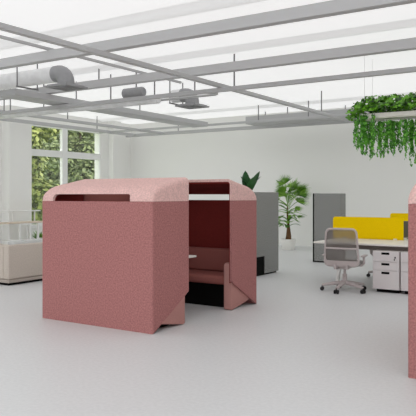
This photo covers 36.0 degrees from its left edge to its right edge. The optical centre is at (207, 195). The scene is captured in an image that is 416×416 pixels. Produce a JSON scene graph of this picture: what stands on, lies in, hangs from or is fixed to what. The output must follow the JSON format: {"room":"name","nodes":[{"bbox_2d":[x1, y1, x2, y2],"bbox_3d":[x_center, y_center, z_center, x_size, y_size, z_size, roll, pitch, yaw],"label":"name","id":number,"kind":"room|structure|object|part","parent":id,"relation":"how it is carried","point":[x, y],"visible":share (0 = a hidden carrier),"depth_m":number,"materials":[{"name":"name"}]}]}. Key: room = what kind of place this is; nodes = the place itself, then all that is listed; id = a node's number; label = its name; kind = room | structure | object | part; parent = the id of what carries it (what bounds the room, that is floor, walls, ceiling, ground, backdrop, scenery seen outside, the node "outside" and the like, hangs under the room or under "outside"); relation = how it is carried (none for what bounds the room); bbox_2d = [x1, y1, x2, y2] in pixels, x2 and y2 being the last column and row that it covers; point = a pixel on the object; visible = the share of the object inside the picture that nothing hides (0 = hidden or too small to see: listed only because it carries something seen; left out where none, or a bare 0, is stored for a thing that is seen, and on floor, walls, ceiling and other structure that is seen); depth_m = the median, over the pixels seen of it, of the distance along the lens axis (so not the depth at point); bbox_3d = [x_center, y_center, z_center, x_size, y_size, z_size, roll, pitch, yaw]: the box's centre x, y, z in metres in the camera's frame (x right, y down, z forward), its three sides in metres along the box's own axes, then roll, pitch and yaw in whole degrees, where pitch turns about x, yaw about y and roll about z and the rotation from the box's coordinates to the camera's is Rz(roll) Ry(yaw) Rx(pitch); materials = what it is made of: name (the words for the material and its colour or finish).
{"room":"office","nodes":[
{"label":"office","id":0,"kind":"room"},
{"bbox_2d":[0,106,130,243],"bbox_3d":[-8.671,-0.500,13.638,0.300,4.000,21.385,0,0,33],"label":"wall","id":1,"kind":"structure","parent":0,"point":[125,141],"depth_m":21.33,"materials":[{"name":"white paint"}]},
{"bbox_2d":[2,105,31,244],"bbox_3d":[-5.402,-0.500,18.105,0.299,4.000,0.800,0,0,33],"label":"trim","id":2,"kind":"structure","parent":1,"relation":"attached to","point":[16,137],"depth_m":17.90,"materials":[{"name":"white paint"}]},
{"bbox_2d":[32,124,100,228],"bbox_3d":[-4.405,-0.575,19.974,0.190,3.090,3.120,0,0,33],"label":"window","id":3,"kind":"structure","parent":1,"relation":"in","point":[63,154],"depth_m":19.87,"materials":[{"name":"white"}]},
{"bbox_2d":[108,121,120,178],"bbox_3d":[-3.148,-0.500,21.637,0.219,4.000,0.420,0,0,33],"label":"trim","id":4,"kind":"structure","parent":1,"relation":"attached to","point":[114,141],"depth_m":21.50,"materials":[{"name":"white paint"}]},
{"bbox_2d":[0,0,266,49],"bbox_3d":[0.682,-2.485,7.970,21.556,0.070,0.480,0,0,33],"label":"ceiling beam","id":5,"kind":"structure","parent":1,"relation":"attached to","point":[200,6],"depth_m":8.98,"materials":[{"name":"grey"}]},
{"bbox_2d":[70,18,415,74],"bbox_3d":[1.964,-2.485,9.939,21.556,0.070,0.480,0,0,33],"label":"ceiling beam","id":6,"kind":"structure","parent":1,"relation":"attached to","point":[408,23],"depth_m":10.46,"materials":[{"name":"grey"}]},
{"bbox_2d":[97,92,414,121],"bbox_3d":[5.513,-2.485,15.385,21.556,0.070,0.480,0,0,33],"label":"ceiling beam","id":7,"kind":"structure","parent":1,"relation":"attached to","point":[407,93],"depth_m":17.93,"materials":[{"name":"grey metal"}]},
{"bbox_2d":[0,245,415,415],"bbox_3d":[0.443,1.600,7.878,21.860,0.200,21.685,0,0,33],"label":"floor","id":8,"kind":"structure","parent":0,"point":[303,349],"depth_m":5.92,"materials":[{"name":"stone"}]},
{"bbox_2d":[0,239,41,285],"bbox_3d":[-3.764,1.144,12.270,2.600,0.712,2.300,0,0,33],"label":"sofa","id":9,"kind":"object","parent":8,"relation":"on","point":[20,261],"visible":0.44,"depth_m":10.84,"materials":[{"name":"beige fabric"}]},
{"bbox_2d":[8,239,41,244],"bbox_3d":[-3.119,0.933,11.342,0.214,0.290,0.950,0,0,33],"label":"cushion","id":10,"kind":"object","parent":9,"relation":"on","point":[34,240],"depth_m":11.11,"materials":[{"name":"white fabric"}]},
{"bbox_2d":[0,210,41,242],"bbox_3d":[-5.187,0.955,17.135,0.500,1.090,2.050,0,0,33],"label":"shelf","id":11,"kind":"object","parent":8,"relation":"on","point":[28,223],"visible":0.68,"depth_m":17.29,"materials":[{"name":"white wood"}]},
{"bbox_3d":[-5.326,0.425,17.178,0.220,0.030,1.970,0,0,33],"label":"raised shelf","id":12,"kind":"part","parent":11,"relation":"part of","materials":[{"name":"white"}]},
{"bbox_3d":[-5.075,1.125,17.271,0.460,0.750,0.400,0,0,33],"label":"leg frame","id":13,"kind":"part","parent":11,"relation":"part of","materials":[{"name":"white"}]},
{"bbox_3d":[-4.731,1.125,17.799,0.460,0.750,0.400,0,0,33],"label":"leg frame","id":14,"kind":"part","parent":11,"relation":"part of","materials":[{"name":"white"}]},
{"bbox_2d":[32,231,41,238],"bbox_3d":[-4.887,1.253,18.404,0.582,0.495,0.599,0,0,4],"label":"potted grass","id":15,"kind":"object","parent":11,"relation":"on","point":[40,235],"depth_m":18.30,"materials":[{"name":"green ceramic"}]},
{"bbox_2d":[42,177,255,333],"bbox_3d":[-0.678,0.644,8.352,1.718,1.712,2.345,0,0,33],"label":"booth","id":16,"kind":"object","parent":8,"relation":"on","point":[116,252],"visible":1,"depth_m":7.46,"materials":[{"name":"fabric"}]},
{"bbox_3d":[-1.376,0.660,8.806,0.046,1.640,0.967,0,0,33],"label":"panel","id":17,"kind":"part","parent":16,"relation":"part of","materials":[{"name":"fabric"}]},
{"bbox_2d":[43,177,188,201],"bbox_3d":[-1.132,-0.072,7.657,1.718,0.279,0.685,0,0,33],"label":"hood","id":18,"kind":"object","parent":16,"relation":"attached to","point":[176,189],"depth_m":7.42,"materials":[{"name":"pink fabric"}]},
{"bbox_3d":[-0.465,1.192,7.264,0.114,0.615,0.555,0,0,33],"label":"arm panel","id":19,"kind":"part","parent":16,"relation":"part of","materials":[{"name":"pink fabric"}]},
{"bbox_2d":[189,269,223,284],"bbox_3d":[-0.230,1.127,9.041,1.422,0.115,0.520,0,0,33],"label":"seat cushion","id":20,"kind":"object","parent":16,"relation":"on","point":[196,276],"depth_m":8.69,"materials":[{"name":"fabric"}]},
{"bbox_2d":[189,247,228,271],"bbox_3d":[-0.104,0.909,9.234,1.422,0.318,0.140,0,0,33],"label":"cushion","id":21,"kind":"object","parent":16,"relation":"on","point":[213,259],"depth_m":9.08,"materials":[{"name":"fabric"}]},
{"bbox_2d":[188,179,255,200],"bbox_3d":[-0.225,-0.072,9.048,1.718,0.279,0.685,0,0,33],"label":"hood","id":22,"kind":"object","parent":16,"relation":"attached to","point":[236,191],"depth_m":8.62,"materials":[{"name":"pink fabric"}]},
{"bbox_3d":[0.403,1.192,8.596,0.114,0.615,0.555,0,0,33],"label":"arm panel","id":23,"kind":"part","parent":16,"relation":"part of","materials":[{"name":"pink fabric"}]},
{"bbox_2d":[254,192,277,275],"bbox_3d":[0.919,0.720,12.236,0.450,1.560,1.000,0,0,33],"label":"screen","id":24,"kind":"object","parent":8,"relation":"on","point":[266,202],"visible":0.54,"depth_m":12.11,"materials":[{"name":"grey fabric"}]},
{"bbox_2d":[241,171,259,189],"bbox_3d":[0.792,-0.229,11.907,0.384,0.459,0.326,0,0,33],"label":"leafy plant","id":25,"kind":"object","parent":24,"relation":"on","point":[246,181],"visible":0.69,"depth_m":11.87,"materials":[{"name":"green plant"}]},
{"bbox_2d":[276,174,311,249],"bbox_3d":[2.168,0.451,17.638,1.454,2.098,1.425,0,0,33],"label":"potted palm","id":26,"kind":"object","parent":8,"relation":"on","point":[287,243],"visible":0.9,"depth_m":17.54,"materials":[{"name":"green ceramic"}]},
{"bbox_2d":[281,238,295,249],"bbox_3d":[2.216,1.350,17.653,0.430,0.300,0.430,0,0,33],"label":"pot","id":27,"kind":"object","parent":26,"relation":"attached to","point":[286,243],"depth_m":17.49,"materials":[{"name":"white ceramic"}]},
{"bbox_2d":[313,193,345,262],"bbox_3d":[2.723,0.728,14.367,0.657,1.545,0.320,0,0,33],"label":"divider","id":28,"kind":"object","parent":8,"relation":"on","point":[326,207],"visible":0.73,"depth_m":14.29,"materials":[{"name":"grey fabric"}]},
{"bbox_2d":[320,228,367,293],"bbox_3d":[2.126,0.999,10.024,0.737,1.001,0.735,0,0,24],"label":"office chair","id":29,"kind":"object","parent":8,"relation":"on","point":[341,244],"visible":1,"depth_m":9.78,"materials":[{"name":"grey plastic"}]},
{"bbox_3d":[1.963,1.383,10.087,0.327,0.103,0.068,0,0,18],"label":"leg","id":30,"kind":"part","parent":29,"relation":"part of","materials":[{"name":"grey plastic"}]},
{"bbox_3d":[2.046,1.383,9.869,0.068,0.103,0.327,0,0,31],"label":"leg","id":31,"kind":"part","parent":29,"relation":"part of","materials":[{"name":"grey plastic"}]},
{"bbox_3d":[2.034,0.797,9.790,0.555,0.599,0.126,0,0,24],"label":"frame","id":32,"kind":"part","parent":29,"relation":"part of","materials":[{"name":"grey plastic"}]},
{"bbox_3d":[2.268,1.383,9.888,0.068,0.103,0.327,0,0,-41],"label":"leg","id":33,"kind":"part","parent":29,"relation":"part of","materials":[{"name":"grey plastic"}]},
{"bbox_3d":[2.323,1.383,10.093,0.327,0.103,0.068,0,0,-18],"label":"leg","id":34,"kind":"part","parent":29,"relation":"part of","materials":[{"name":"grey plastic"}]},
{"bbox_2d":[313,217,407,285],"bbox_3d":[3.937,0.940,10.182,4.300,1.120,1.760,0,0,33],"label":"desk","id":35,"kind":"object","parent":8,"relation":"on","point":[374,233],"visible":0.58,"depth_m":10.99,"materials":[{"name":"yellow fabric"}]},
{"bbox_3d":[2.230,1.145,10.796,0.050,0.711,0.375,0,0,33],"label":"leg","id":36,"kind":"part","parent":35,"relation":"part of","materials":[{"name":"white metal"}]},
{"bbox_3d":[4.052,0.845,10.130,3.850,0.111,1.480,0,0,33],"label":"under frame","id":37,"kind":"part","parent":35,"relation":"part of","materials":[{"name":"beige metal"}]},
{"bbox_2d":[404,221,407,238],"bbox_3d":[3.602,0.605,11.152,0.680,0.310,0.180,0,0,33],"label":"computer monitor","id":38,"kind":"object","parent":35,"relation":"on","point":[405,222],"visible":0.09,"depth_m":11.20,"materials":[{"name":"grey"}]},
{"bbox_2d":[366,250,372,276],"bbox_3d":[3.277,0.999,11.637,0.737,1.001,0.735,0,0,1],"label":"office chair","id":39,"kind":"object","parent":8,"relation":"on","point":[371,251],"visible":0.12,"depth_m":11.75,"materials":[{"name":"grey plastic"}]},
{"bbox_2d":[373,250,402,292],"bbox_3d":[2.885,1.180,10.084,0.415,0.640,0.572,0,0,33],"label":"drawer pedestal","id":40,"kind":"object","parent":8,"relation":"on","point":[386,263],"visible":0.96,"depth_m":9.85,"materials":[{"name":"grey metal"}]},
{"bbox_3d":[2.741,1.304,9.863,0.409,0.287,0.020,0,0,33],"label":"drawer","id":41,"kind":"part","parent":40,"relation":"part of","materials":[{"name":"grey metal"}]},
{"bbox_3d":[2.741,1.091,9.863,0.409,0.129,0.020,0,0,33],"label":"drawer","id":42,"kind":"part","parent":40,"relation":"part of","materials":[{"name":"grey metal"}]},
{"bbox_3d":[2.741,0.941,9.863,0.409,0.158,0.020,0,0,33],"label":"drawer","id":43,"kind":"part","parent":40,"relation":"part of","materials":[{"name":"grey metal"}]},
{"bbox_2d":[390,213,407,237],"bbox_3d":[5.608,0.940,12.435,4.300,1.120,1.760,0,0,33],"label":"divider","id":44,"kind":"object","parent":8,"relation":"on","point":[392,215],"visible":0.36,"depth_m":13.66,"materials":[{"name":"yellow fabric"}]},
{"bbox_2d":[401,251,407,293],"bbox_3d":[3.250,1.180,9.847,0.415,0.640,0.572,0,0,33],"label":"drawer pedestal","id":45,"kind":"object","parent":8,"relation":"on","point":[404,255],"visible":0.41,"depth_m":9.70,"materials":[{"name":"grey metal"}]},
{"bbox_3d":[3.106,1.304,9.625,0.409,0.287,0.020,0,0,33],"label":"drawer","id":46,"kind":"part","parent":45,"relation":"part of","materials":[{"name":"grey metal"}]},
{"bbox_3d":[3.106,1.091,9.625,0.409,0.129,0.020,0,0,33],"label":"drawer","id":47,"kind":"part","parent":45,"relation":"part of","materials":[{"name":"grey metal"}]},
{"bbox_3d":[3.106,0.941,9.625,0.409,0.158,0.020,0,0,33],"label":"drawer","id":48,"kind":"part","parent":45,"relation":"part of","materials":[{"name":"grey metal"}]},
{"bbox_2d":[408,184,415,378],"bbox_3d":[3.000,0.644,5.779,1.718,1.712,2.345,0,0,33],"label":"booth","id":49,"kind":"object","parent":8,"relation":"on","point":[412,196],"visible":1,"depth_m":5.25,"materials":[{"name":"fabric"}]},
{"bbox_2d":[408,184,415,203],"bbox_3d":[2.547,-0.072,5.083,1.718,0.279,0.685,0,0,33],"label":"hood","id":50,"kind":"object","parent":49,"relation":"attached to","point":[412,196],"depth_m":5.26,"materials":[{"name":"pink fabric"}]},
{"bbox_2d":[0,0,415,123],"bbox_3d":[0.443,-2.600,7.878,21.860,0.200,21.685,0,0,33],"label":"ceiling","id":51,"kind":"structure","parent":0,"point":[38,16],"depth_m":11.36,"materials":[{"name":"grey paint"}]},
{"bbox_2d":[0,64,87,90],"bbox_3d":[-4.746,-2.196,12.784,5.870,0.608,0.540,0,0,33],"label":"duct","id":52,"kind":"object","parent":51,"relation":"in","point":[63,78],"visible":0.98,"depth_m":11.50,"materials":[{"name":"silver metal"}]},
{"bbox_3d":[-2.513,-1.921,11.329,0.540,0.058,0.540,0,0,33],"label":"vent plate","id":53,"kind":"part","parent":52,"relation":"part of","materials":[{"name":"grey metal"}]},
{"bbox_2d":[0,118,134,135],"bbox_3d":[-6.556,-2.250,15.491,0.100,0.500,14.800,0,0,33],"label":"rail","id":54,"kind":"object","parent":51,"relation":"hanging from","point":[7,119],"visible":1,"depth_m":18.91,"materials":[{"name":"grey metal"}]},
{"bbox_2d":[0,74,160,118],"bbox_3d":[-3.454,-2.150,14.162,5.950,0.700,0.130,0,0,33],"label":"pipe","id":55,"kind":"object","parent":51,"relation":"hanging from","point":[153,101],"visible":0.55,"depth_m":13.55,"materials":[{"name":"silver metal"}]},
{"bbox_2d":[0,110,163,134],"bbox_3d":[-5.509,-2.250,14.809,0.100,0.500,14.800,0,0,33],"label":"rail","id":56,"kind":"object","parent":51,"relation":"hanging from","point":[37,116],"visible":0.68,"depth_m":18.11,"materials":[{"name":"grey metal"}]},
{"bbox_2d":[0,88,207,127],"bbox_3d":[-2.086,-2.225,15.419,0.530,0.550,6.840,0,0,33],"label":"duct","id":57,"kind":"object","parent":51,"relation":"hanging from","point":[15,94],"visible":0.84,"depth_m":14.88,"materials":[{"name":"grey metal"}]},
{"bbox_2d":[122,73,145,97],"bbox_3d":[-1.493,-2.237,12.968,0.500,0.525,0.210,0,0,33],"label":"duct","id":58,"kind":"object","parent":51,"relation":"hanging from","point":[136,91],"visible":0.77,"depth_m":12.87,"materials":[{"name":"silver metal"}]},
{"bbox_2d":[0,22,351,121],"bbox_3d":[-0.399,-2.215,10.525,0.090,0.570,15.200,0,0,33],"label":"rail","id":59,"kind":"object","parent":51,"relation":"hanging from","point":[8,28],"visible":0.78,"depth_m":9.49,"materials":[{"name":"grey metal"}]},
{"bbox_2d":[154,82,217,100],"bbox_3d":[-0.503,-2.237,12.944,1.625,0.525,0.350,0,0,33],"label":"pipe","id":60,"kind":"object","parent":51,"relation":"hanging from","point":[210,94],"visible":0.38,"depth_m":13.02,"materials":[{"name":"grey metal"}]},
{"bbox_2d":[169,81,208,108],"bbox_3d":[-0.435,-2.196,13.830,0.770,0.608,0.540,0,0,33],"label":"ceiling vent","id":61,"kind":"object","parent":51,"relation":"in","point":[191,103],"visible":0.78,"depth_m":13.73,"materials":[{"name":"silver metal"}]},
{"bbox_3d":[-0.339,-1.921,13.768,0.540,0.058,0.540,0,0,33],"label":"vent plate","id":62,"kind":"part","parent":61,"relation":"part of","materials":[{"name":"grey metal"}]},
{"bbox_2d":[0,0,415,69],"bbox_3d":[0.523,-2.300,8.038,20.900,0.400,0.130,0,0,33],"label":"ceiling beam","id":63,"kind":"structure","parent":51,"relation":"attached to","point":[332,7],"depth_m":8.25,"materials":[{"name":"grey paint"}]},
{"bbox_2d":[0,37,415,99],"bbox_3d":[1.768,-2.300,9.948,20.900,0.400,0.130,0,0,33],"label":"ceiling beam","id":64,"kind":"structure","parent":51,"relation":"attached to","point":[407,44],"depth_m":10.48,"materials":[{"name":"grey paint"}]},
{"bbox_2d":[0,35,181,83],"bbox_3d":[-3.168,-2.292,8.987,0.040,0.045,9.600,0,0,33],"label":"rail","id":65,"kind":"object","parent":64,"relation":"attached to","point":[1,36],"visible":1,"depth_m":10.70,"materials":[{"name":"grey metal"}]},
{"bbox_2d":[0,54,415,114],"bbox_3d":[1.997,-2.175,10.300,20.900,0.650,0.080,0,0,33],"label":"rail","id":66,"kind":"object","parent":51,"relation":"hanging from","point":[406,69],"visible":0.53,"depth_m":11.30,"materials":[{"name":"grey metal"}]},
{"bbox_3d":[0.464,-2.212,11.299,0.024,0.575,0.028,0,0,33],"label":"suspension rod","id":67,"kind":"part","parent":66,"relation":"part of","materials":[{"name":"silver metal"}]},
{"bbox_2d":[99,101,368,133],"bbox_3d":[0.599,-2.260,18.229,9.900,0.480,0.050,0,0,33],"label":"rail","id":68,"kind":"object","parent":51,"relation":"hanging from","point":[341,115],"visible":0.6,"depth_m":17.81,"materials":[{"name":"grey metal"}]},
{"bbox_2d":[126,105,415,136],"bbox_3d":[5.944,-2.250,16.358,20.900,0.500,0.100,0,0,33],"label":"rail","id":69,"kind":"object","parent":51,"relation":"hanging from","point":[337,121],"visible":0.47,"depth_m":19.43,"materials":[{"name":"grey metal"}]},
{"bbox_2d":[246,106,388,125],"bbox_3d":[3.591,-2.280,17.235,5.600,0.440,0.600,0,0,33],"label":"duct","id":70,"kind":"object","parent":51,"relation":"hanging from","point":[339,111],"visible":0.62,"depth_m":17.84,"materials":[{"name":"grey metal"}]},
{"bbox_2d":[345,56,415,166],"bbox_3d":[4.177,-1.454,10.731,3.700,2.093,0.950,0,0,33],"label":"hanging planter","id":71,"kind":"object","parent":51,"relation":"hanging from","point":[401,107],"visible":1,"depth_m":11.26,"materials":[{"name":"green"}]},
{"bbox_3d":[4.178,-1.580,10.728,3.690,0.527,0.910,0,0,33],"label":"ivy crown","id":72,"kind":"part","parent":71,"relation":"part of","materials":[{"name":"green plant"}]},
{"bbox_2d":[131,107,415,243],"bbox_3d":[6.280,-0.500,16.837,21.860,4.000,0.300,0,0,33],"label":"wall","id":73,"kind":"structure","parent":0,"point":[326,158],"depth_m":19.14,"materials":[{"name":"white paint"}]},
{"bbox_2d":[278,242,312,246],"bbox_3d":[6.328,1.455,16.617,21.540,0.090,0.014,0,0,33],"label":"baseboard","id":74,"kind":"structure","parent":73,"relation":"attached to","point":[279,243],"depth_m":18.91,"materials":[{"name":"white paint"}]},
{"label":"outside","id":75,"kind":"structure","parent":0,"visible":0},
{"bbox_3d":[-24.636,1.680,39.923,55.130,0.240,80.000,0,0,33],"label":"lawn","id":76,"kind":"structure","parent":75,"visible":0},
{"bbox_2d":[32,126,59,223],"bbox_3d":[-7.068,-1.808,23.517,3.700,6.745,4.937,0,0,-33],"label":"leafy tree","id":77,"kind":"object","parent":76,"relation":"on","point":[39,188],"visible":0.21,"depth_m":23.18,"materials":[{"name":"green plant"}]},
{"bbox_2d":[32,132,94,214],"bbox_3d":[-9.568,-2.170,36.459,6.692,7.469,7.108,0,0,-30],"label":"leafy tree","id":78,"kind":"object","parent":76,"relation":"on","point":[51,176],"visible":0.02,"depth_m":34.45,"materials":[{"name":"green plant"}]},
{"bbox_2d":[41,130,94,182],"bbox_3d":[-6.507,-1.723,31.215,4.193,6.575,5.682,0,0,-10],"label":"leafy tree","id":79,"kind":"object","parent":76,"relation":"on","point":[78,169],"visible":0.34,"depth_m":30.40,"materials":[{"name":"green plant"}]}
]}

